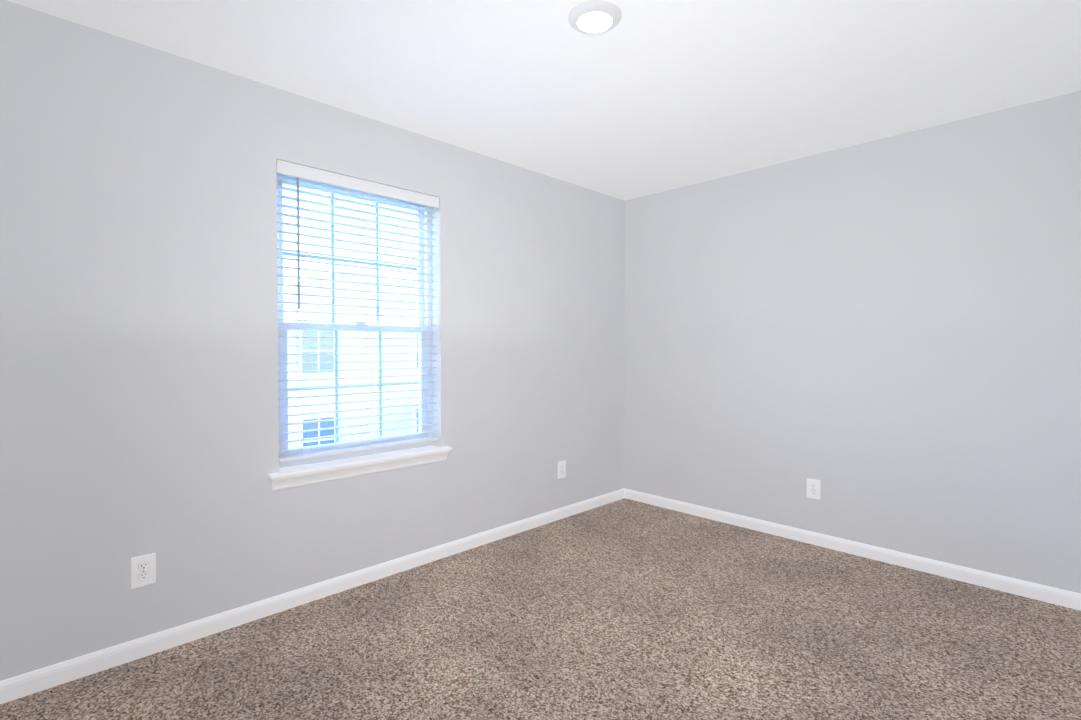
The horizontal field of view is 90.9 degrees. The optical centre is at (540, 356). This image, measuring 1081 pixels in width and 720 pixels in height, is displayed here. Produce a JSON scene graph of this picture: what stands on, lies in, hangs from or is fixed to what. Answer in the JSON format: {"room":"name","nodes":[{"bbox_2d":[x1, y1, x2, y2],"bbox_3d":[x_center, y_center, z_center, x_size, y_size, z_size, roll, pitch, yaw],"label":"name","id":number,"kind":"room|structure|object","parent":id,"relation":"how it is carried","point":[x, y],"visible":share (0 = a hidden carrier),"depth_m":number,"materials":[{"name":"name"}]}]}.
{"room":"empty bedroom","nodes":[
{"label":"empty bedroom","id":0,"kind":"room"},
{"bbox_2d":[0,0,624,680],"bbox_3d":[-0.825,-0.032,2.987,4.420,2.440,0.160,-1,1,-45],"label":"wall","id":1,"kind":"structure","parent":0,"point":[138,300],"depth_m":2.28,"materials":[{"name":"grey paint"}]},
{"bbox_2d":[131,553,155,588],"bbox_3d":[-1.589,0.859,2.128,0.080,0.122,0.009,-1,1,-45],"label":"electrical outlet","id":2,"kind":"object","parent":1,"relation":"attached to","point":[143,570],"visible":1,"depth_m":2.12,"materials":[{"name":"white plastic"}]},
{"bbox_2d":[0,488,623,703],"bbox_3d":[-0.764,1.151,2.944,4.100,0.076,0.013,-1,1,-45],"label":"baseboard","id":3,"kind":"structure","parent":1,"relation":"attached to","point":[31,682],"depth_m":2.40,"materials":[{"name":"white wood"}]},
{"bbox_2d":[277,174,431,467],"bbox_3d":[-0.987,-0.193,2.877,0.900,1.462,0.075,-1,1,-45],"label":"window","id":4,"kind":"structure","parent":1,"relation":"in","point":[284,359],"depth_m":2.87,"materials":[{"name":"white plastic"}]},
{"bbox_2d":[276,160,438,462],"bbox_3d":[-0.931,-0.211,2.821,0.892,1.421,0.070,-1,1,-45],"label":"window blinds","id":5,"kind":"object","parent":4,"relation":"attached to","point":[297,171],"visible":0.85,"depth_m":2.77,"materials":[{"name":"white plastic"}]},
{"bbox_2d":[268,445,451,490],"bbox_3d":[-0.919,0.580,2.820,0.996,0.082,0.135,-1,1,-45],"label":"window sill","id":6,"kind":"structure","parent":1,"relation":"attached to","point":[299,475],"depth_m":2.73,"materials":[{"name":"white wood"}]},
{"bbox_2d":[558,460,565,478],"bbox_3d":[0.155,0.821,3.850,0.080,0.122,0.009,-1,1,-45],"label":"electrical outlet","id":7,"kind":"object","parent":1,"relation":"attached to","point":[561,469],"visible":1,"depth_m":3.85,"materials":[{"name":"white plastic"}]},
{"bbox_2d":[0,498,1080,719],"bbox_3d":[0.180,1.264,1.990,4.420,0.120,3.020,-1,1,-45],"label":"floor","id":8,"kind":"structure","parent":0,"point":[624,609],"depth_m":2.21,"materials":[{"name":"carpet"}]},
{"bbox_2d":[7,0,1080,200],"bbox_3d":[0.180,-1.295,1.950,4.420,0.120,3.020,-1,1,-45],"label":"ceiling","id":9,"kind":"structure","parent":0,"point":[644,98],"depth_m":2.28,"materials":[{"name":"white paint"}]},
{"bbox_2d":[568,0,621,34],"bbox_3d":[0.198,-1.222,1.937,0.195,0.027,0.195,-1,1,-45],"label":"recessed light","id":10,"kind":"object","parent":9,"relation":"in","point":[593,17],"visible":1,"depth_m":1.91,"materials":[{"name":"white glass"}]},
{"bbox_2d":[624,91,1080,593],"bbox_3d":[1.752,-0.038,3.409,0.160,2.440,2.860,-1,1,-45],"label":"wall","id":11,"kind":"structure","parent":0,"point":[880,339],"depth_m":3.07,"materials":[{"name":"grey paint"}]},
{"bbox_2d":[807,478,819,499],"bbox_3d":[1.715,0.835,3.341,0.009,0.122,0.080,-1,1,-45],"label":"electrical outlet","id":12,"kind":"object","parent":11,"relation":"attached to","point":[813,488],"visible":1,"depth_m":3.34,"materials":[{"name":"white plastic"}]},
{"bbox_2d":[624,488,1080,610],"bbox_3d":[1.634,1.144,3.424,0.013,0.076,2.640,-1,1,-45],"label":"baseboard","id":13,"kind":"structure","parent":11,"relation":"attached to","point":[1052,595],"depth_m":3.07,"materials":[{"name":"white wood"}]},
{"label":"outside","id":14,"kind":"structure","parent":0,"visible":0},
{"bbox_3d":[-23.921,3.882,43.590,120.000,0.320,89.700,-1,1,-45],"label":"ground","id":15,"kind":"structure","parent":14,"visible":0},
{"bbox_2d":[284,268,424,466],"bbox_3d":[-8.385,0.117,23.171,12.400,7.900,13.400,-1,1,-45],"label":"house","id":16,"kind":"structure","parent":15,"relation":"on","point":[328,350],"depth_m":17.06,"materials":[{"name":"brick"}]}
]}

